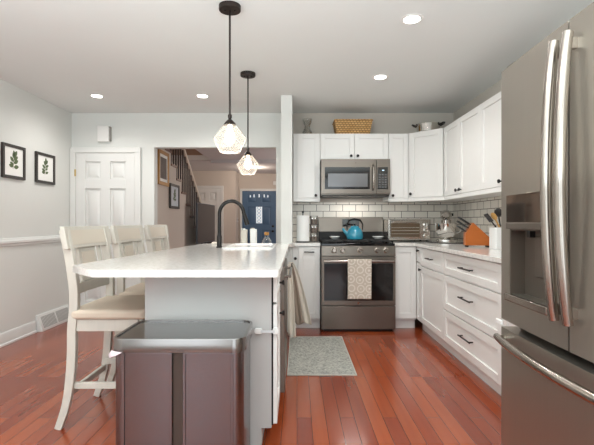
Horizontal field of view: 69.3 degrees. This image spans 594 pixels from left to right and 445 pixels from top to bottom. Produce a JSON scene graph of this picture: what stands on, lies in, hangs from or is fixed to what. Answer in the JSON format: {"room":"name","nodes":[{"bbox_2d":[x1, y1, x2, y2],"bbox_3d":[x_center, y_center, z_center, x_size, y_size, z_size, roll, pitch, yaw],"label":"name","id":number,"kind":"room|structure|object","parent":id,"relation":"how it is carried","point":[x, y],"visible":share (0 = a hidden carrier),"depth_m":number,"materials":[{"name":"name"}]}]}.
{"room":"kitchen","nodes":[
{"label":"kitchen","id":0,"kind":"room"},
{"bbox_2d":[0,79,71,332],"bbox_3d":[-2.750,-0.090,1.435,0.100,2.440,7.670,0,0,0],"label":"wall","id":1,"kind":"structure","parent":0,"point":[33,278],"depth_m":4.39,"materials":[{"name":"beige paint"}]},
{"bbox_2d":[1,142,25,179],"bbox_3d":[-2.688,-0.575,4.080,0.023,0.320,0.330,0,0,0],"label":"framed print","id":2,"kind":"object","parent":1,"relation":"attached to","point":[13,157],"visible":1,"depth_m":4.07},
{"bbox_2d":[9,151,18,168],"bbox_3d":[-2.688,-0.597,4.082,0.002,0.178,0.141,0,0,0],"label":"print","id":3,"kind":"object","parent":2,"relation":"attached to","point":[13,155],"depth_m":4.08},
{"bbox_2d":[0,321,36,347],"bbox_3d":[-2.687,1.070,1.062,0.026,0.120,6.725,0,0,0],"label":"baseboard","id":4,"kind":"structure","parent":1,"relation":"attached to","point":[10,336],"depth_m":4.13,"materials":[{"name":"white paint"}]},
{"bbox_2d":[0,235,60,246],"bbox_3d":[-2.686,0.185,1.425,0.028,0.080,7.450,0,0,0],"label":"chair rail","id":5,"kind":"object","parent":1,"relation":"attached to","point":[4,242],"depth_m":4.29,"materials":[{"name":"white paint"}]},
{"bbox_2d":[35,151,54,184],"bbox_3d":[-2.688,-0.575,4.593,0.023,0.320,0.345,0,0,0],"label":"framed print","id":6,"kind":"object","parent":1,"relation":"attached to","point":[44,163],"visible":1,"depth_m":4.58},
{"bbox_2d":[42,158,48,173],"bbox_3d":[-2.688,-0.599,4.589,0.002,0.184,0.122,0,0,0],"label":"print","id":7,"kind":"object","parent":6,"relation":"attached to","point":[45,161],"depth_m":4.59},
{"bbox_2d":[36,305,68,331],"bbox_3d":[-2.663,1.045,4.740,0.075,0.169,0.600,0,0,0],"label":"air vent","id":8,"kind":"object","parent":1,"relation":"in","point":[47,320],"visible":0.92,"depth_m":4.65,"materials":[{"name":"white metal"}]},
{"bbox_2d":[41,312,57,327],"bbox_3d":[-2.650,1.042,4.603,0.043,0.114,0.245,0,0,0],"label":"grille","id":9,"kind":"object","parent":8,"relation":"attached to","point":[48,319],"depth_m":4.60,"materials":[{"name":"white metal"}]},
{"bbox_2d":[56,307,68,321],"bbox_3d":[-2.650,1.042,4.878,0.043,0.114,0.245,0,0,0],"label":"grille","id":10,"kind":"object","parent":8,"relation":"attached to","point":[62,313],"depth_m":4.86,"materials":[{"name":"white metal"}]},
{"bbox_2d":[169,149,202,154],"bbox_3d":[-2.260,-2.140,7.125,1.080,1.460,3.950,0,0,0],"label":"wall","id":11,"kind":"structure","parent":0,"point":[188,151],"depth_m":9.00,"materials":[{"name":"beige paint"}]},
{"bbox_2d":[192,171,238,242],"bbox_3d":[-2.125,-0.090,11.200,1.130,2.440,0.600,0,0,0],"label":"wall","id":12,"kind":"structure","parent":0,"point":[229,180],"depth_m":10.90,"materials":[{"name":"beige paint"}]},
{"bbox_2d":[195,186,223,243],"bbox_3d":[-2.265,0.100,10.877,0.810,2.060,0.045,0,0,0],"label":"door","id":13,"kind":"structure","parent":12,"relation":"in","point":[212,195],"depth_m":10.86,"materials":[{"name":"white paint"}]},
{"bbox_2d":[0,317,500,444],"bbox_3d":[-0.415,1.180,4.600,4.770,0.100,14.000,0,0,0],"label":"floor","id":14,"kind":"structure","parent":0,"point":[407,388],"depth_m":2.76,"materials":[{"name":"brown wood"}]},
{"bbox_2d":[54,226,144,429],"bbox_3d":[-1.068,0.579,2.580,0.507,1.113,0.550,0,0,0],"label":"counter stool","id":15,"kind":"object","parent":14,"relation":"on","point":[112,312],"visible":0.82,"depth_m":2.36,"materials":[{"name":"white wood"}]},
{"bbox_2d":[71,295,144,318],"bbox_3d":[-1.032,0.502,2.580,0.435,0.055,0.500,0,0,0],"label":"cushion","id":16,"kind":"object","parent":15,"relation":"on","point":[109,306],"depth_m":2.35,"materials":[{"name":"beige fabric"}]},
{"bbox_2d":[106,225,145,381],"bbox_3d":[-1.068,0.579,3.200,0.507,1.113,0.550,0,0,0],"label":"counter stool","id":17,"kind":"object","parent":14,"relation":"on","point":[123,237],"visible":0.39,"depth_m":3.09,"materials":[{"name":"white wood"}]},
{"bbox_2d":[119,282,144,294],"bbox_3d":[-1.032,0.502,3.200,0.435,0.055,0.500,0,0,0],"label":"cushion","id":18,"kind":"object","parent":17,"relation":"on","point":[138,289],"depth_m":2.98,"materials":[{"name":"beige fabric"}]},
{"bbox_2d":[143,225,169,252],"bbox_3d":[-1.068,0.579,3.860,0.507,1.113,0.550,0,0,0],"label":"counter stool","id":19,"kind":"object","parent":14,"relation":"on","point":[156,236],"visible":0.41,"depth_m":3.84,"materials":[{"name":"white wood"}]},
{"bbox_2d":[108,320,251,444],"bbox_3d":[-0.498,0.805,1.931,0.568,0.650,0.382,0,0,0],"label":"trash can","id":20,"kind":"object","parent":14,"relation":"on","point":[179,382],"visible":1,"depth_m":1.78,"materials":[{"name":"metal"}]},
{"bbox_2d":[157,149,212,248],"bbox_3d":[-2.210,-0.498,7.163,0.940,3.256,3.785,0,0,0],"label":"wall","id":21,"kind":"structure","parent":14,"relation":"on","point":[180,223],"depth_m":6.57,"materials":[{"name":"beige paint"}]},
{"bbox_2d":[157,149,168,186],"bbox_3d":[-1.762,-0.715,5.680,0.023,0.450,0.440,0,0,0],"label":"framed picture","id":22,"kind":"object","parent":21,"relation":"attached to","point":[162,156],"visible":0.95,"depth_m":5.64,"materials":[{"name":"brown wood"}]},
{"bbox_2d":[160,156,166,179],"bbox_3d":[-1.762,-0.715,5.680,0.001,0.279,0.264,0,0,0],"label":"print","id":23,"kind":"object","parent":22,"relation":"attached to","point":[163,159],"depth_m":5.67},
{"bbox_2d":[169,183,179,208],"bbox_3d":[-1.762,-0.375,6.190,0.023,0.350,0.460,0,0,0],"label":"framed picture","id":24,"kind":"object","parent":21,"relation":"attached to","point":[174,190],"visible":1,"depth_m":6.18},
{"bbox_2d":[145,277,284,444],"bbox_3d":[-0.416,0.690,2.362,0.691,0.880,0.415,0,0,0],"label":"base cabinet","id":25,"kind":"object","parent":14,"relation":"on","point":[256,300],"visible":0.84,"depth_m":2.15,"materials":[{"name":"grey paint"}]},
{"bbox_2d":[254,327,278,334],"bbox_3d":[-0.151,0.540,2.139,0.122,0.032,0.022,0,0,0],"label":"lock","id":26,"kind":"object","parent":25,"relation":"attached to","point":[275,331],"visible":1,"depth_m":2.13,"materials":[{"name":"white plastic"}]},
{"bbox_2d":[280,258,291,391],"bbox_3d":[-0.371,0.693,2.878,0.674,0.875,0.603,0,0,0],"label":"dishwasher","id":27,"kind":"object","parent":14,"relation":"on","point":[283,276],"visible":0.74,"depth_m":2.58,"materials":[{"name":"metal"}]},
{"bbox_2d":[292,246,297,327],"bbox_3d":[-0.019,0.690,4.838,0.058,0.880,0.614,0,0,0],"label":"base cabinet","id":28,"kind":"object","parent":14,"relation":"on","point":[295,248],"visible":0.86,"depth_m":4.56,"materials":[{"name":"white paint"}]},
{"bbox_2d":[298,246,319,327],"bbox_3d":[0.129,0.690,4.824,0.234,0.880,0.641,0,0,0],"label":"base cabinet","id":29,"kind":"object","parent":14,"relation":"on","point":[308,256],"visible":0.77,"depth_m":4.55,"materials":[{"name":"white paint"}]},
{"bbox_2d":[287,336,356,375],"bbox_3d":[0.185,1.125,3.700,0.516,0.010,1.064,0,0,0],"label":"kitchen rug","id":30,"kind":"object","parent":14,"relation":"on","point":[307,355],"visible":0.92,"depth_m":3.57,"materials":[{"name":"grey fabric"}]},
{"bbox_2d":[318,217,395,330],"bbox_3d":[0.635,0.532,4.749,0.762,1.195,0.762,0,0,0],"label":"range","id":31,"kind":"object","parent":14,"relation":"on","point":[338,312],"visible":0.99,"depth_m":4.43,"materials":[{"name":"metal"}]},
{"bbox_2d":[342,218,362,239],"bbox_3d":[0.635,0.068,4.807,0.212,0.243,0.188,0,0,36],"label":"kettle","id":32,"kind":"object","parent":31,"relation":"on","point":[354,232],"visible":1,"depth_m":4.75,"materials":[{"name":"blue metal"}]},
{"bbox_2d":[319,241,394,245],"bbox_3d":[0.635,0.230,4.795,0.762,0.024,0.670,0,0,0],"label":"cooktop","id":33,"kind":"object","parent":31,"relation":"in","point":[322,243],"depth_m":4.46,"materials":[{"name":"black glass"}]},
{"bbox_2d":[348,259,371,298],"bbox_3d":[0.637,0.575,4.380,0.246,0.406,0.040,0,0,0],"label":"dish towel","id":34,"kind":"object","parent":31,"relation":"hanging from","point":[359,270],"visible":1,"depth_m":4.36,"materials":[{"name":"fabric"}]},
{"bbox_2d":[372,236,383,238],"bbox_3d":[0.930,0.173,4.930,0.136,0.032,0.110,0,0,0],"label":"ceramic dish","id":35,"kind":"object","parent":31,"relation":"on","point":[374,237],"visible":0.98,"depth_m":4.89,"materials":[{"name":"white ceramic"}]},
{"bbox_2d":[395,246,415,327],"bbox_3d":[1.144,0.690,4.843,0.236,0.880,0.605,0,0,0],"label":"base cabinet","id":36,"kind":"object","parent":14,"relation":"on","point":[405,256],"visible":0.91,"depth_m":4.55,"materials":[{"name":"white paint"}]},
{"bbox_2d":[416,247,426,332],"bbox_3d":[1.548,0.690,4.478,0.634,0.880,0.155,0,0,0],"label":"base cabinet","id":37,"kind":"object","parent":14,"relation":"on","point":[418,248],"visible":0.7,"depth_m":4.50,"materials":[{"name":"white paint"}]},
{"bbox_2d":[418,248,450,352],"bbox_3d":[1.544,0.690,4.053,0.641,0.880,0.690,0,0,0],"label":"base cabinet","id":38,"kind":"object","parent":14,"relation":"on","point":[431,261],"visible":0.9,"depth_m":4.03,"materials":[{"name":"white paint"}]},
{"bbox_2d":[443,252,501,394],"bbox_3d":[1.544,0.690,3.176,0.641,0.880,1.060,0,0,0],"label":"base cabinet","id":39,"kind":"object","parent":14,"relation":"on","point":[471,286],"visible":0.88,"depth_m":3.10,"materials":[{"name":"white paint"}]},
{"bbox_2d":[390,241,500,263],"bbox_3d":[1.442,0.233,3.530,0.837,0.034,3.221,0,0,0],"label":"countertop","id":40,"kind":"structure","parent":39,"relation":"on","point":[473,251],"depth_m":3.57,"materials":[{"name":"white stone"}]},
{"bbox_2d":[383,219,429,241],"bbox_3d":[1.255,0.088,4.923,0.470,0.255,0.354,0,0,0],"label":"toaster oven","id":41,"kind":"object","parent":40,"relation":"on","point":[393,229],"visible":0.87,"depth_m":4.79,"materials":[{"name":"metal"}]},
{"bbox_2d":[435,210,460,242],"bbox_3d":[1.633,0.039,4.649,0.265,0.353,0.348,0,0,20],"label":"stand mixer","id":42,"kind":"object","parent":40,"relation":"on","point":[445,230],"visible":0.98,"depth_m":4.54,"materials":[{"name":"metal"}]},
{"bbox_2d":[435,223,460,238],"bbox_3d":[1.614,0.095,4.613,0.255,0.169,0.223,0,0,0],"label":"bowl","id":43,"kind":"object","parent":42,"relation":"on","point":[443,230],"depth_m":4.53,"materials":[{"name":"metal"}]},
{"bbox_2d":[463,223,488,246],"bbox_3d":[1.590,0.109,3.799,0.210,0.213,0.110,0,0,12],"label":"knife block","id":44,"kind":"object","parent":40,"relation":"on","point":[474,235],"visible":0.83,"depth_m":3.75,"materials":[{"name":"orange wood"}]},
{"bbox_2d":[489,227,500,248],"bbox_3d":[1.655,0.128,3.500,0.130,0.175,0.130,0,0,0],"label":"utensil crock","id":45,"kind":"object","parent":40,"relation":"on","point":[494,232],"visible":0.49,"depth_m":3.46,"materials":[{"name":"white ceramic"}]},
{"bbox_2d":[484,213,495,226],"bbox_3d":[1.571,-0.016,3.489,0.108,0.116,0.038,0,0,-13],"label":"utensil","id":46,"kind":"object","parent":45,"relation":"on","point":[487,216],"visible":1,"depth_m":3.48,"materials":[{"name":"silver metal"}]},
{"bbox_2d":[491,213,499,226],"bbox_3d":[1.605,-0.019,3.470,0.075,0.120,0.042,0,0,9],"label":"utensil","id":47,"kind":"object","parent":45,"relation":"in","point":[493,215],"visible":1,"depth_m":3.47,"materials":[{"name":"beige wood"}]},
{"bbox_2d":[494,208,500,226],"bbox_3d":[1.645,-0.038,3.502,0.028,0.154,0.090,0,0,-20],"label":"utensil","id":48,"kind":"object","parent":45,"relation":"in","point":[497,211],"visible":0.8,"depth_m":3.50,"materials":[{"name":"black plastic"}]},
{"bbox_2d":[502,319,515,325],"bbox_3d":[1.562,0.690,2.284,0.605,0.880,0.720,0,0,0],"label":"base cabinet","id":49,"kind":"object","parent":14,"relation":"on","point":[505,323],"visible":0.02,"depth_m":2.59,"materials":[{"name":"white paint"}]},
{"bbox_2d":[493,2,593,444],"bbox_3d":[1.260,0.241,1.315,1.013,1.737,0.925,0,0,0],"label":"refrigerator","id":50,"kind":"object","parent":14,"relation":"on","point":[547,94],"visible":1,"depth_m":1.34,"materials":[{"name":"metal"}]},
{"bbox_3d":[-0.420,0.690,3.808,0.683,0.880,1.235,0,0,0],"label":"base cabinet","id":51,"kind":"object","parent":14,"relation":"on","visible":0},
{"bbox_2d":[73,241,319,276],"bbox_3d":[-0.429,0.233,3.556,1.189,0.034,3.268,0,0,5],"label":"countertop","id":52,"kind":"structure","parent":51,"relation":"on","point":[200,260],"depth_m":2.27,"materials":[{"name":"white stone"}]},
{"bbox_2d":[216,199,248,247],"bbox_3d":[-0.551,0.008,3.721,0.289,0.416,0.099,0,0,0],"label":"faucet","id":53,"kind":"object","parent":52,"relation":"on","point":[219,236],"visible":0.98,"depth_m":3.69,"materials":[{"name":"black metal"}]},
{"bbox_2d":[241,228,247,242],"bbox_3d":[-0.530,0.138,4.320,0.062,0.156,0.062,0,0,0],"label":"soap bottle","id":54,"kind":"object","parent":52,"relation":"on","point":[244,232],"visible":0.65,"depth_m":4.29,"materials":[{"name":"white plastic"}]},
{"bbox_2d":[222,243,275,248],"bbox_3d":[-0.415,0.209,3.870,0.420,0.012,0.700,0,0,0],"label":"sink","id":55,"kind":"object","parent":52,"relation":"in","point":[234,245],"visible":1,"depth_m":3.84,"materials":[{"name":"white ceramic"}]},
{"bbox_2d":[250,228,256,242],"bbox_3d":[-0.437,0.135,4.320,0.066,0.161,0.066,0,0,0],"label":"soap bottle","id":56,"kind":"object","parent":52,"relation":"on","point":[253,232],"visible":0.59,"depth_m":4.29,"materials":[{"name":"white plastic"}]},
{"bbox_2d":[262,232,271,242],"bbox_3d":[-0.305,0.155,4.320,0.100,0.120,0.100,0,0,0],"label":"glass bottle","id":57,"kind":"object","parent":52,"relation":"on","point":[265,233],"visible":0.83,"depth_m":4.31,"materials":[{"name":"clear"}]},
{"bbox_2d":[296,211,309,242],"bbox_3d":[0.065,0.044,4.700,0.150,0.343,0.150,0,0,0],"label":"paper towel holder","id":58,"kind":"object","parent":52,"relation":"on","point":[302,220],"visible":0.99,"depth_m":4.64,"materials":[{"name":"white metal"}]},
{"bbox_2d":[310,216,317,241],"bbox_3d":[0.190,0.070,4.800,0.080,0.290,0.080,0,0,0],"label":"spice rack","id":59,"kind":"object","parent":52,"relation":"on","point":[310,216],"visible":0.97,"depth_m":4.76,"materials":[{"name":"black metal"}]},
{"bbox_3d":[-0.074,0.422,4.120,0.064,0.056,0.130,0,0,0],"label":"towel hook","id":60,"kind":"object","parent":51,"relation":"attached to","visible":0},
{"bbox_2d":[288,264,295,337],"bbox_3d":[-0.053,0.739,4.042,0.052,0.687,0.096,0,0,-35],"label":"hanging towel","id":61,"kind":"object","parent":60,"relation":"hanging from","point":[291,308],"visible":0.88,"depth_m":4.04,"materials":[{"name":"beige fabric"}]},
{"bbox_2d":[292,265,302,324],"bbox_3d":[-0.009,0.693,4.123,0.143,0.578,0.033,0,0,0],"label":"hanging towel","id":62,"kind":"object","parent":60,"relation":"hanging from","point":[298,311],"visible":0.74,"depth_m":4.12,"materials":[{"name":"beige fabric"}]},
{"bbox_2d":[288,262,311,324],"bbox_3d":[0.027,0.693,4.201,0.234,0.618,0.063,0,0,-15],"label":"hanging towel","id":63,"kind":"object","parent":60,"relation":"hanging from","point":[305,311],"visible":0.64,"depth_m":4.20,"materials":[{"name":"beige fabric"}]},
{"bbox_3d":[-1.505,0.760,7.440,0.490,0.740,1.100,0,0,0],"label":"media console","id":64,"kind":"object","parent":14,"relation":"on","visible":0},
{"bbox_2d":[196,203,214,243],"bbox_3d":[-1.560,0.035,7.440,0.200,0.710,1.080,0,0,4],"label":"television","id":65,"kind":"object","parent":64,"relation":"on","point":[205,213],"visible":0.84,"depth_m":7.35,"materials":[{"name":"black metal"}]},
{"bbox_2d":[239,174,275,242],"bbox_3d":[-0.415,-0.090,11.550,4.570,2.440,0.100,0,0,0],"label":"wall","id":66,"kind":"structure","parent":0,"point":[246,181],"depth_m":11.50,"materials":[{"name":"beige paint"}]},
{"bbox_2d":[240,189,275,242],"bbox_3d":[-1.010,0.115,11.434,1.020,2.030,0.131,0,0,0],"label":"door","id":67,"kind":"structure","parent":66,"relation":"in","point":[259,205],"depth_m":11.46,"materials":[{"name":"blue paint"}]},
{"bbox_2d":[72,113,452,316],"bbox_3d":[-0.415,-0.090,5.206,4.570,2.440,0.128,0,0,0],"label":"wall","id":68,"kind":"structure","parent":0,"point":[150,132],"depth_m":5.15,"materials":[{"name":"beige paint"}]},
{"bbox_2d":[97,126,111,141],"bbox_3d":[-2.295,-1.055,5.124,0.150,0.190,0.050,0,0,0],"label":"door chime","id":69,"kind":"object","parent":68,"relation":"attached to","point":[104,133],"visible":1,"depth_m":5.10,"materials":[{"name":"white plastic"}]},
{"bbox_2d":[109,126,111,140],"bbox_3d":[-2.228,-1.055,5.127,0.015,0.170,0.045,0,0,0],"label":"grille","id":70,"kind":"object","parent":69,"relation":"attached to","point":[110,128],"depth_m":5.12,"materials":[{"name":"white plastic"}]},
{"bbox_2d":[70,147,140,305],"bbox_3d":[-2.279,0.118,5.093,0.834,2.023,0.111,0,0,0],"label":"door","id":71,"kind":"structure","parent":68,"relation":"in","point":[105,182],"depth_m":5.11,"materials":[{"name":"white paint"}]},
{"bbox_2d":[293,134,319,201],"bbox_3d":[0.109,-0.617,4.971,0.298,0.766,0.359,0,0,0],"label":"upper cabinet","id":72,"kind":"object","parent":68,"relation":"attached to","point":[306,147],"visible":1,"depth_m":4.83,"materials":[{"name":"white paint"}]},
{"bbox_2d":[320,134,387,160],"bbox_3d":[0.642,-0.850,4.971,0.764,0.300,0.359,0,0,0],"label":"upper cabinet","id":73,"kind":"object","parent":68,"relation":"attached to","point":[332,146],"visible":0.78,"depth_m":4.82,"materials":[{"name":"white paint"}]},
{"bbox_2d":[332,119,372,133],"bbox_3d":[0.640,-1.087,4.980,0.444,0.171,0.254,0,0,0],"label":"wicker basket","id":74,"kind":"object","parent":73,"relation":"on","point":[341,126],"visible":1,"depth_m":4.87,"materials":[{"name":"beige wicker"}]},
{"bbox_2d":[320,159,389,197],"bbox_3d":[0.641,-0.491,4.893,0.754,0.407,0.494,0,0,0],"label":"microwave","id":75,"kind":"object","parent":73,"relation":"attached to","point":[339,178],"visible":0.98,"depth_m":4.70,"materials":[{"name":"metal"}]},
{"bbox_2d":[383,134,407,201],"bbox_3d":[1.137,-0.617,4.971,0.222,0.766,0.359,0,0,0],"label":"upper cabinet","id":76,"kind":"object","parent":68,"relation":"attached to","point":[397,143],"visible":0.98,"depth_m":4.82,"materials":[{"name":"white paint"}]},
{"bbox_2d":[281,95,292,331],"bbox_3d":[-0.107,-0.090,4.790,0.115,2.440,0.720,0,0,0],"label":"wall","id":77,"kind":"structure","parent":0,"point":[286,100],"depth_m":4.43,"materials":[{"name":"beige paint"}]},
{"bbox_2d":[0,0,593,173],"bbox_3d":[-0.415,-1.360,4.600,4.770,0.100,14.000,0,0,0],"label":"ceiling","id":78,"kind":"structure","parent":0,"point":[144,56],"depth_m":3.33,"materials":[{"name":"paint"}]},
{"bbox_2d":[89,94,104,97],"bbox_3d":[-2.070,-1.307,4.450,0.152,0.006,0.152,0,0,0],"label":"recessed light","id":79,"kind":"object","parent":78,"relation":"in","point":[90,95],"visible":1,"depth_m":4.45,"materials":[{"name":"white"}]},
{"bbox_2d":[195,94,209,97],"bbox_3d":[-0.980,-1.307,4.450,0.152,0.006,0.152,0,0,0],"label":"recessed light","id":80,"kind":"object","parent":78,"relation":"in","point":[196,95],"visible":1,"depth_m":4.45,"materials":[{"name":"white"}]},
{"bbox_2d":[219,0,240,145],"bbox_3d":[-0.406,-0.865,2.600,0.196,0.888,0.196,0,0,0],"label":"pendant light","id":81,"kind":"object","parent":78,"relation":"hanging from","point":[231,8],"visible":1,"depth_m":2.59,"materials":[{"name":"brown metal"}]},
{"bbox_2d":[211,160,275,163],"bbox_3d":[0.035,-1.274,9.050,3.670,0.069,0.200,0,0,0],"label":"ceiling beam","id":82,"kind":"structure","parent":78,"relation":"attached to","point":[212,161],"depth_m":8.95,"materials":[{"name":"paint"}]},
{"bbox_2d":[240,71,254,169],"bbox_3d":[-0.430,-0.865,3.770,0.196,0.888,0.196,0,0,0],"label":"pendant light","id":83,"kind":"object","parent":78,"relation":"hanging from","point":[248,75],"visible":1,"depth_m":3.77,"materials":[{"name":"black metal"}]},
{"bbox_2d":[372,74,388,79],"bbox_3d":[0.750,-1.307,3.870,0.152,0.006,0.152,0,0,0],"label":"recessed light","id":84,"kind":"object","parent":78,"relation":"in","point":[378,76],"visible":1,"depth_m":3.87,"materials":[{"name":"white"}]},
{"bbox_2d":[400,14,423,24],"bbox_3d":[0.740,-1.307,2.770,0.152,0.006,0.152,0,0,0],"label":"recessed light","id":85,"kind":"object","parent":78,"relation":"in","point":[410,19],"visible":1,"depth_m":2.77,"materials":[{"name":"white plastic"}]},
{"bbox_2d":[453,80,500,241],"bbox_3d":[1.916,-0.090,1.435,0.108,2.440,7.670,0,0,0],"label":"wall","id":86,"kind":"structure","parent":0,"point":[472,211],"depth_m":4.46,"materials":[{"name":"tile"}]},
{"bbox_2d":[408,128,466,201],"bbox_3d":[1.556,-0.617,4.833,0.624,0.766,0.631,0,0,0],"label":"upper cabinet","id":87,"kind":"object","parent":86,"relation":"attached to","point":[425,148],"visible":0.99,"depth_m":4.67,"materials":[{"name":"white paint"}]},
{"bbox_2d":[411,121,444,131],"bbox_3d":[1.470,-1.058,4.820,0.324,0.114,0.268,0,0,-11],"label":"cooking pot","id":88,"kind":"object","parent":87,"relation":"on","point":[423,126],"visible":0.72,"depth_m":4.72,"materials":[{"name":"metal"}]},
{"bbox_2d":[444,118,489,199],"bbox_3d":[1.692,-0.617,4.315,0.352,0.766,0.430,0,0,0],"label":"upper cabinet","id":89,"kind":"object","parent":86,"relation":"attached to","point":[451,132],"visible":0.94,"depth_m":4.33,"materials":[{"name":"white paint"}]},
{"bbox_2d":[458,91,500,197],"bbox_3d":[1.692,-0.617,3.628,0.352,0.766,0.940,0,0,0],"label":"upper cabinet","id":90,"kind":"object","parent":86,"relation":"attached to","point":[479,128],"visible":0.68,"depth_m":3.62,"materials":[{"name":"white paint"}]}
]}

